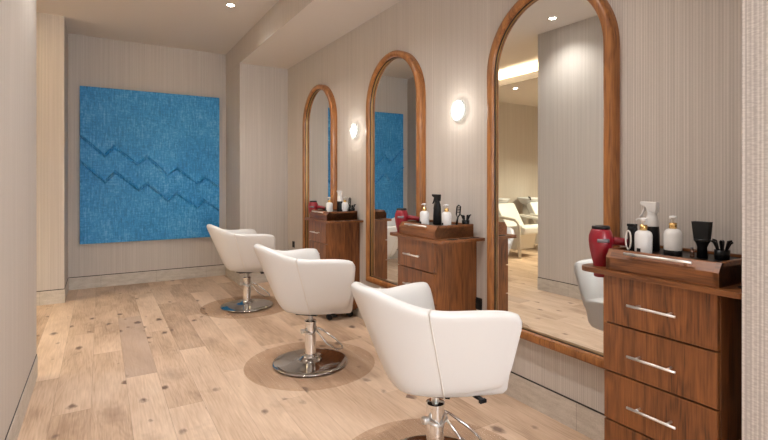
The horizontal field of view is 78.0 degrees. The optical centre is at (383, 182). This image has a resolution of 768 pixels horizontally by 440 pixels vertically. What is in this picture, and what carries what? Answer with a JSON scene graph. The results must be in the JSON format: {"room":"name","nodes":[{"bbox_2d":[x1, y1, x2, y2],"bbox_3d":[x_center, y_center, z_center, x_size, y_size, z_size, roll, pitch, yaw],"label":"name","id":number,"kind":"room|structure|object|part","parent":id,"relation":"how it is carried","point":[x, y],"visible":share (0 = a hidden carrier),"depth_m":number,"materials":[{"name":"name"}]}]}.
{"room":"salon","nodes":[
{"label":"salon","id":0,"kind":"room"},
{"bbox_2d":[0,0,35,439],"bbox_3d":[-2.570,-0.245,-1.125,4.834,3.090,7.110,0,0,-31],"label":"wall","id":1,"kind":"structure","parent":0,"point":[17,17],"depth_m":2.41,"materials":[{"name":"paint"}]},
{"bbox_2d":[5,354,37,439],"bbox_3d":[-0.545,1.228,0.204,0.006,0.145,6.910,0,0,-31],"label":"baseboard","id":2,"kind":"structure","parent":1,"relation":"attached to","point":[14,431],"depth_m":2.59,"materials":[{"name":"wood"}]},
{"bbox_2d":[36,12,67,290],"bbox_3d":[-4.107,-0.245,5.114,1.127,3.090,0.685,0,0,-31],"label":"wall","id":3,"kind":"structure","parent":0,"point":[51,30],"depth_m":5.05,"materials":[{"name":"paper"}]},
{"bbox_2d":[36,289,63,305],"bbox_3d":[-3.929,1.228,4.818,1.127,0.145,0.006,0,0,-31],"label":"baseboard","id":4,"kind":"structure","parent":3,"relation":"attached to","point":[54,296],"depth_m":5.04,"materials":[{"name":"wood"}]},
{"bbox_2d":[64,278,68,302],"bbox_3d":[-3.619,1.228,5.402,0.006,0.145,0.691,0,0,-31],"label":"baseboard","id":5,"kind":"structure","parent":3,"relation":"attached to","point":[66,289],"depth_m":5.34,"materials":[{"name":"wood"}]},
{"bbox_2d":[68,33,225,277],"bbox_3d":[-2.826,-0.245,6.374,2.900,3.090,0.160,0,0,-31],"label":"wall","id":6,"kind":"structure","parent":0,"point":[92,61],"depth_m":6.06,"materials":[{"name":"paper"}]},
{"bbox_2d":[69,264,225,289],"bbox_3d":[-3.006,1.228,6.169,1.833,0.145,0.006,0,0,-31],"label":"baseboard","id":7,"kind":"structure","parent":6,"relation":"attached to","point":[217,270],"depth_m":6.12,"materials":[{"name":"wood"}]},
{"bbox_2d":[80,86,218,243],"bbox_3d":[-2.976,-0.207,6.138,1.625,1.915,0.080,0,0,-31],"label":"painting","id":8,"kind":"object","parent":6,"relation":"attached to","point":[149,161],"visible":0.91,"depth_m":6.08,"materials":[{"name":"blue fabric"}]},
{"bbox_2d":[226,0,312,73],"bbox_3d":[-0.643,-1.647,4.014,0.004,0.285,6.132,0,0,-31],"label":"beam","id":9,"kind":"structure","parent":6,"relation":"attached to","point":[283,11],"depth_m":5.07,"materials":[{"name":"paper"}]},
{"bbox_2d":[36,0,278,54],"bbox_3d":[-2.220,-1.840,0.885,7.500,0.100,10.200,0,0,-31],"label":"ceiling","id":10,"kind":"structure","parent":0,"point":[212,26],"depth_m":5.18,"materials":[{"name":"beige paint"}]},
{"bbox_2d":[225,3,235,6],"bbox_3d":[-1.548,-1.787,4.785,0.104,0.006,0.104,0,0,-31],"label":"recessed light","id":11,"kind":"object","parent":10,"relation":"in","point":[226,4],"visible":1,"depth_m":4.78,"materials":[{"name":"white"}]},
{"bbox_2d":[226,63,287,250],"bbox_3d":[-1.680,-0.245,6.517,0.788,3.090,0.771,0,0,-31],"label":"wall","id":12,"kind":"structure","parent":0,"point":[256,95],"depth_m":6.16,"materials":[{"name":"paper"}]},
{"bbox_2d":[226,268,239,284],"bbox_3d":[-2.019,1.228,6.310,0.006,0.145,0.777,0,0,-31],"label":"baseboard","id":13,"kind":"structure","parent":12,"relation":"attached to","point":[233,275],"depth_m":6.25,"materials":[{"name":"wood"}]},
{"bbox_2d":[240,272,267,283],"bbox_3d":[-1.552,1.228,6.141,0.622,0.145,0.006,0,0,-31],"label":"baseboard","id":14,"kind":"structure","parent":12,"relation":"attached to","point":[256,277],"depth_m":6.09,"materials":[{"name":"wood"}]},
{"bbox_2d":[17,275,592,439],"bbox_3d":[-2.220,1.350,0.885,7.500,0.100,10.200,0,0,-31],"label":"floor","id":15,"kind":"structure","parent":0,"point":[161,360],"depth_m":3.06,"materials":[{"name":"brown wood"}]},
{"bbox_2d":[305,209,363,319],"bbox_3d":[-0.520,0.788,4.650,0.392,1.024,0.624,0,0,-31],"label":"base cabinet","id":16,"kind":"object","parent":15,"relation":"on","point":[335,235],"visible":0.56,"depth_m":4.48,"materials":[{"name":"brown wood"}]},
{"bbox_2d":[308,201,325,213],"bbox_3d":[-0.658,0.298,4.819,0.224,0.220,0.101,0,0,7],"label":"hair dryer","id":17,"kind":"object","parent":16,"relation":"on","point":[313,205],"visible":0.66,"depth_m":4.79,"materials":[{"name":"red plastic"}]},
{"bbox_3d":[-0.635,0.673,4.557,0.020,0.191,0.419,0,0,-31],"label":"drawer","id":18,"kind":"part","parent":16,"relation":"part of","materials":[{"name":"brown wood"}]},
{"bbox_3d":[-0.635,0.475,4.557,0.020,0.191,0.419,0,0,-31],"label":"drawer","id":19,"kind":"part","parent":16,"relation":"part of","materials":[{"name":"brown wood"}]},
{"bbox_2d":[326,197,332,211],"bbox_3d":[-0.524,0.215,4.549,0.064,0.145,0.064,0,0,-31],"label":"pump bottle","id":20,"kind":"object","parent":16,"relation":"on","point":[329,206],"visible":0.9,"depth_m":4.53,"materials":[{"name":"white plastic"}]},
{"bbox_2d":[337,191,342,211],"bbox_3d":[-0.435,0.184,4.616,0.058,0.205,0.083,0,0,-31],"label":"spray bottle","id":21,"kind":"object","parent":16,"relation":"on","point":[339,199],"visible":0.9,"depth_m":4.58,"materials":[{"name":"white plastic"}]},
{"bbox_2d":[341,197,347,210],"bbox_3d":[-0.377,0.215,4.572,0.064,0.145,0.064,0,0,-31],"label":"pump bottle","id":22,"kind":"object","parent":16,"relation":"on","point":[344,204],"visible":0.84,"depth_m":4.55,"materials":[{"name":"white plastic"}]},
{"bbox_2d":[349,204,355,210],"bbox_3d":[-0.304,0.249,4.553,0.072,0.076,0.073,0,0,34],"label":"cup","id":23,"kind":"object","parent":16,"relation":"on","point":[352,206],"visible":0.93,"depth_m":4.53,"materials":[{"name":"black plastic"}]},
{"bbox_2d":[390,220,484,310],"bbox_3d":[0.327,0.788,3.235,0.392,1.024,0.624,0,0,-31],"label":"base cabinet","id":24,"kind":"object","parent":15,"relation":"on","point":[444,257],"visible":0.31,"depth_m":3.06,"materials":[{"name":"brown wood"}]},
{"bbox_2d":[395,208,419,232],"bbox_3d":[0.189,0.298,3.405,0.224,0.220,0.101,0,0,7],"label":"hair dryer","id":25,"kind":"object","parent":24,"relation":"on","point":[401,214],"visible":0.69,"depth_m":3.38,"materials":[{"name":"red plastic"}]},
{"bbox_3d":[0.187,0.479,3.127,0.040,0.010,0.181,0,0,-31],"label":"handle","id":26,"kind":"part","parent":24,"relation":"part of","materials":[{"name":"silver metal"}]},
{"bbox_3d":[0.216,0.290,3.144,0.033,0.022,0.251,0,0,-31],"label":"handle","id":27,"kind":"part","parent":24,"relation":"part of","materials":[{"name":"silver metal"}]},
{"bbox_3d":[0.212,0.673,3.143,0.020,0.191,0.419,0,0,-31],"label":"drawer","id":28,"kind":"part","parent":24,"relation":"part of","materials":[{"name":"brown wood"}]},
{"bbox_3d":[0.212,0.475,3.143,0.020,0.191,0.419,0,0,-31],"label":"drawer","id":29,"kind":"part","parent":24,"relation":"part of","materials":[{"name":"brown wood"}]},
{"bbox_2d":[420,203,428,224],"bbox_3d":[0.273,0.215,3.195,0.064,0.145,0.064,0,0,-31],"label":"pump bottle","id":30,"kind":"object","parent":24,"relation":"on","point":[424,214],"visible":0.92,"depth_m":3.17,"materials":[{"name":"white plastic"}]},
{"bbox_2d":[432,194,441,224],"bbox_3d":[0.355,0.184,3.225,0.058,0.205,0.083,0,0,-31],"label":"spray bottle","id":31,"kind":"object","parent":24,"relation":"on","point":[437,220],"visible":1,"depth_m":3.19,"materials":[{"name":"black plastic"}]},
{"bbox_2d":[442,204,450,225],"bbox_3d":[0.408,0.215,3.094,0.064,0.145,0.064,0,0,-31],"label":"pump bottle","id":32,"kind":"object","parent":24,"relation":"on","point":[446,215],"visible":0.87,"depth_m":3.07,"materials":[{"name":"white plastic"}]},
{"bbox_2d":[453,205,460,224],"bbox_3d":[0.485,0.217,3.122,0.042,0.142,0.068,0,0,-31],"label":"brush","id":33,"kind":"object","parent":24,"relation":"on","point":[457,207],"visible":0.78,"depth_m":3.12,"materials":[{"name":"black plastic"}]},
{"bbox_2d":[461,214,470,223],"bbox_3d":[0.539,0.249,3.126,0.073,0.076,0.072,0,0,2],"label":"cup","id":34,"kind":"object","parent":24,"relation":"on","point":[467,220],"visible":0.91,"depth_m":3.11,"materials":[{"name":"black plastic"}]},
{"bbox_2d":[582,245,741,439],"bbox_3d":[1.141,0.788,1.876,0.392,1.024,0.624,0,0,-31],"label":"base cabinet","id":35,"kind":"object","parent":15,"relation":"on","point":[673,326],"visible":0.8,"depth_m":1.73,"materials":[{"name":"brown wood"}]},
{"bbox_2d":[589,225,627,277],"bbox_3d":[1.002,0.298,2.046,0.224,0.220,0.101,0,0,7],"label":"hair dryer","id":36,"kind":"object","parent":35,"relation":"on","point":[601,238],"visible":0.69,"depth_m":2.02,"materials":[{"name":"red plastic"}]},
{"bbox_2d":[592,225,609,229],"bbox_3d":[0.940,0.196,2.054,0.074,0.015,0.074,0,0,-31],"label":"grille","id":37,"kind":"object","parent":36,"relation":"attached to","point":[594,227],"depth_m":2.03,"materials":[{"name":"black plastic"}]},
{"bbox_3d":[1.026,1.069,1.784,0.020,0.191,0.419,0,0,-31],"label":"drawer","id":38,"kind":"part","parent":35,"relation":"part of","materials":[{"name":"brown wood"}]},
{"bbox_2d":[625,223,637,250],"bbox_3d":[1.020,0.229,1.949,0.037,0.116,0.043,0,0,-37],"label":"hair clippers","id":39,"kind":"object","parent":35,"relation":"on","point":[632,228],"visible":0.84,"depth_m":1.94,"materials":[{"name":"black plastic"}]},
{"bbox_2d":[635,218,652,252],"bbox_3d":[1.044,0.215,1.907,0.064,0.145,0.064,0,0,-31],"label":"pump bottle","id":40,"kind":"object","parent":35,"relation":"on","point":[643,237],"visible":0.84,"depth_m":1.89,"materials":[{"name":"white plastic"}]},
{"bbox_2d":[640,201,659,250],"bbox_3d":[1.119,0.184,2.001,0.058,0.205,0.083,0,0,-31],"label":"spray bottle","id":41,"kind":"object","parent":35,"relation":"on","point":[652,208],"visible":0.88,"depth_m":1.97,"materials":[{"name":"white plastic"}]},
{"bbox_3d":[1.000,0.874,1.768,0.040,0.010,0.181,0,0,-31],"label":"handle","id":42,"kind":"part","parent":35,"relation":"part of","materials":[{"name":"silver metal"}]},
{"bbox_3d":[1.000,0.677,1.768,0.040,0.010,0.181,0,0,-31],"label":"handle","id":43,"kind":"part","parent":35,"relation":"part of","materials":[{"name":"silver metal"}]},
{"bbox_3d":[1.000,0.479,1.768,0.040,0.010,0.181,0,0,-31],"label":"handle","id":44,"kind":"part","parent":35,"relation":"part of","materials":[{"name":"silver metal"}]},
{"bbox_3d":[1.030,0.290,1.786,0.033,0.022,0.251,0,0,-31],"label":"handle","id":45,"kind":"part","parent":35,"relation":"part of","materials":[{"name":"silver metal"}]},
{"bbox_3d":[1.026,0.871,1.784,0.020,0.191,0.419,0,0,-31],"label":"drawer","id":46,"kind":"part","parent":35,"relation":"part of","materials":[{"name":"brown wood"}]},
{"bbox_3d":[1.026,0.673,1.784,0.020,0.191,0.419,0,0,-31],"label":"drawer","id":47,"kind":"part","parent":35,"relation":"part of","materials":[{"name":"brown wood"}]},
{"bbox_3d":[1.026,0.475,1.784,0.020,0.191,0.419,0,0,-31],"label":"drawer","id":48,"kind":"part","parent":35,"relation":"part of","materials":[{"name":"brown wood"}]},
{"bbox_2d":[663,216,682,256],"bbox_3d":[1.125,0.208,1.845,0.064,0.157,0.064,0,0,-31],"label":"pump bottle","id":49,"kind":"object","parent":35,"relation":"on","point":[672,236],"visible":0.92,"depth_m":1.82,"materials":[{"name":"white plastic"}]},
{"bbox_2d":[691,221,712,258],"bbox_3d":[1.208,0.218,1.799,0.042,0.137,0.062,0,0,-31],"label":"brush","id":50,"kind":"object","parent":35,"relation":"on","point":[702,231],"visible":1,"depth_m":1.79,"materials":[{"name":"black plastic"}]},
{"bbox_3d":[1.208,0.251,1.799,0.042,0.072,0.060,0,0,-31],"label":"brush handle","id":51,"kind":"part","parent":50,"relation":"part of","materials":[{"name":"black plastic"}]},
{"bbox_2d":[711,239,732,260],"bbox_3d":[1.253,0.249,1.756,0.072,0.076,0.073,0,0,-31],"label":"cup","id":52,"kind":"object","parent":35,"relation":"on","point":[722,254],"visible":0.98,"depth_m":1.74,"materials":[{"name":"black plastic"}]},
{"bbox_3d":[0.232,1.298,2.144,0.924,0.002,0.924,0,0,-31],"label":"floor mat","id":53,"kind":"object","parent":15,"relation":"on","visible":0},
{"bbox_2d":[351,282,521,439],"bbox_3d":[0.173,0.859,2.112,0.670,0.869,0.700,0,0,-28],"label":"salon chair","id":54,"kind":"object","parent":53,"relation":"on","point":[423,350],"visible":1,"depth_m":1.93,"materials":[{"name":"white leather"}]},
{"bbox_3d":[0.183,1.058,2.107,0.030,0.034,0.034,0,0,-28],"label":"release knob","id":55,"kind":"part","parent":54,"relation":"part of","materials":[{"name":"silver metal"}]},
{"bbox_3d":[0.232,0.969,2.143,0.036,0.075,0.036,0,0,-28],"label":"column rod","id":56,"kind":"part","parent":54,"relation":"part of","materials":[{"name":"silver metal"}]},
{"bbox_3d":[0.353,1.129,2.199,0.216,0.177,0.138,0,0,-28],"label":"foot pump lever","id":57,"kind":"part","parent":54,"relation":"part of","materials":[{"name":"silver metal"}]},
{"bbox_3d":[0.248,0.840,2.152,0.454,0.181,0.503,0,0,-28],"label":"seat","id":58,"kind":"part","parent":54,"relation":"part of","materials":[{"name":"white leather"}]},
{"bbox_3d":[0.392,0.926,2.055,0.034,0.016,0.126,0,0,-28],"label":"tilt lever","id":59,"kind":"part","parent":54,"relation":"part of","materials":[{"name":"black plastic"}]},
{"bbox_3d":[-0.529,1.298,3.407,0.924,0.002,0.924,0,0,-31],"label":"floor mat","id":60,"kind":"object","parent":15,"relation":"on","visible":0},
{"bbox_2d":[254,244,354,376],"bbox_3d":[-0.587,0.859,3.375,0.670,0.869,0.700,0,0,-29],"label":"salon chair","id":61,"kind":"object","parent":60,"relation":"on","point":[301,282],"visible":1,"depth_m":3.21,"materials":[{"name":"white leather"}]},
{"bbox_3d":[-0.512,0.840,3.416,0.454,0.181,0.503,0,0,-29],"label":"seat","id":62,"kind":"part","parent":61,"relation":"part of","materials":[{"name":"white leather"}]},
{"bbox_3d":[-0.409,1.129,3.465,0.216,0.177,0.138,0,0,-29],"label":"foot pump lever","id":63,"kind":"part","parent":61,"relation":"part of","materials":[{"name":"silver metal"}]},
{"bbox_3d":[-1.436,1.298,4.968,0.924,0.002,0.924,0,0,-31],"label":"floor mat","id":64,"kind":"object","parent":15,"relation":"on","visible":0},
{"bbox_2d":[207,224,274,311],"bbox_3d":[-1.493,0.859,4.934,0.670,0.869,0.700,0,0,-31],"label":"salon chair","id":65,"kind":"object","parent":64,"relation":"on","point":[235,248],"visible":0.91,"depth_m":4.77,"materials":[{"name":"white leather"}]},
{"bbox_3d":[-1.420,0.840,4.977,0.454,0.181,0.503,0,0,-31],"label":"seat","id":66,"kind":"part","parent":65,"relation":"part of","materials":[{"name":"white leather"}]},
{"bbox_3d":[-1.318,1.129,5.030,0.216,0.177,0.138,0,0,-31],"label":"foot pump lever","id":67,"kind":"part","parent":65,"relation":"part of","materials":[{"name":"silver metal"}]},
{"bbox_2d":[240,0,400,68],"bbox_3d":[-0.174,-1.647,3.845,0.628,0.285,5.361,0,0,-31],"label":"soffit","id":68,"kind":"structure","parent":0,"point":[320,23],"depth_m":4.64,"materials":[{"name":"beige paint"}]},
{"bbox_2d":[288,0,741,413],"bbox_3d":[0.164,-0.245,4.048,0.160,3.090,5.361,0,0,-31],"label":"wall","id":69,"kind":"structure","parent":0,"point":[681,60],"depth_m":2.48,"materials":[{"name":"paint"}]},
{"bbox_2d":[302,84,336,248],"bbox_3d":[-0.740,-0.095,5.341,0.062,2.000,0.858,0,0,-31],"label":"arched mirror","id":70,"kind":"object","parent":69,"relation":"attached to","point":[319,124],"visible":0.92,"depth_m":5.36,"materials":[{"name":"brown wood"}]},
{"bbox_2d":[307,90,329,247],"bbox_3d":[-0.730,-0.095,5.346,0.004,1.884,0.742,0,0,-31],"label":"mirror glass","id":71,"kind":"object","parent":70,"relation":"attached to","point":[318,110],"depth_m":5.36,"materials":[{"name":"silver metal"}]},
{"bbox_2d":[350,127,357,133],"bbox_3d":[-0.295,-0.500,4.602,0.059,0.154,0.154,0,0,-31],"label":"wall sconce","id":72,"kind":"object","parent":69,"relation":"attached to","point":[353,130],"visible":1,"depth_m":4.59,"materials":[{"name":"white glass"}]},
{"bbox_2d":[366,50,425,287],"bbox_3d":[0.073,-0.095,3.984,0.062,2.000,0.858,0,0,-31],"label":"arched mirror","id":73,"kind":"object","parent":69,"relation":"attached to","point":[396,93],"visible":0.94,"depth_m":4.00,"materials":[{"name":"brown wood"}]},
{"bbox_2d":[372,58,415,283],"bbox_3d":[0.082,-0.095,3.990,0.004,1.884,0.742,0,0,-31],"label":"mirror glass","id":74,"kind":"object","parent":73,"relation":"attached to","point":[393,86],"depth_m":4.02,"materials":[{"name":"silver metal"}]},
{"bbox_2d":[453,106,463,115],"bbox_3d":[0.506,-0.495,3.263,0.059,0.154,0.154,0,0,-31],"label":"wall sconce","id":75,"kind":"object","parent":69,"relation":"attached to","point":[459,110],"visible":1,"depth_m":3.25,"materials":[{"name":"white glass"}]},
{"bbox_3d":[0.500,-0.495,3.260,0.045,0.060,0.060,0,0,-31],"label":"bulb","id":76,"kind":"part","parent":75,"relation":"part of","materials":[{"name":"white glass"}]},
{"bbox_2d":[352,308,605,439],"bbox_3d":[0.093,1.228,4.005,0.006,0.145,5.361,0,0,-31],"label":"baseboard","id":77,"kind":"structure","parent":69,"relation":"attached to","point":[581,419],"depth_m":2.58,"materials":[{"name":"wood"}]},
{"bbox_2d":[476,297,481,309],"bbox_3d":[0.619,0.800,3.121,0.012,0.080,0.072,0,0,-31],"label":"wall outlet","id":78,"kind":"object","parent":69,"relation":"attached to","point":[478,300],"visible":0.84,"depth_m":3.11,"materials":[{"name":"black plastic"}]},
{"bbox_2d":[487,0,619,369],"bbox_3d":[0.885,-0.095,2.627,0.062,2.000,0.858,0,0,-31],"label":"arched mirror","id":79,"kind":"object","parent":69,"relation":"attached to","point":[553,66],"visible":0.91,"depth_m":2.57,"materials":[{"name":"brown wood"}]},
{"bbox_2d":[511,371,603,415],"bbox_3d":[0.094,1.151,4.006,0.003,0.008,5.361,0,0,-31],"label":"trim","id":80,"kind":"structure","parent":69,"relation":"attached to","point":[511,371],"depth_m":2.56,"materials":[{"name":"black"}]},
{"bbox_2d":[742,0,767,439],"bbox_3d":[2.377,-0.245,-0.029,0.550,3.090,3.908,0,0,-31],"label":"wall","id":81,"kind":"structure","parent":0,"point":[754,12],"depth_m":1.48,"materials":[{"name":"paint"}]}
]}

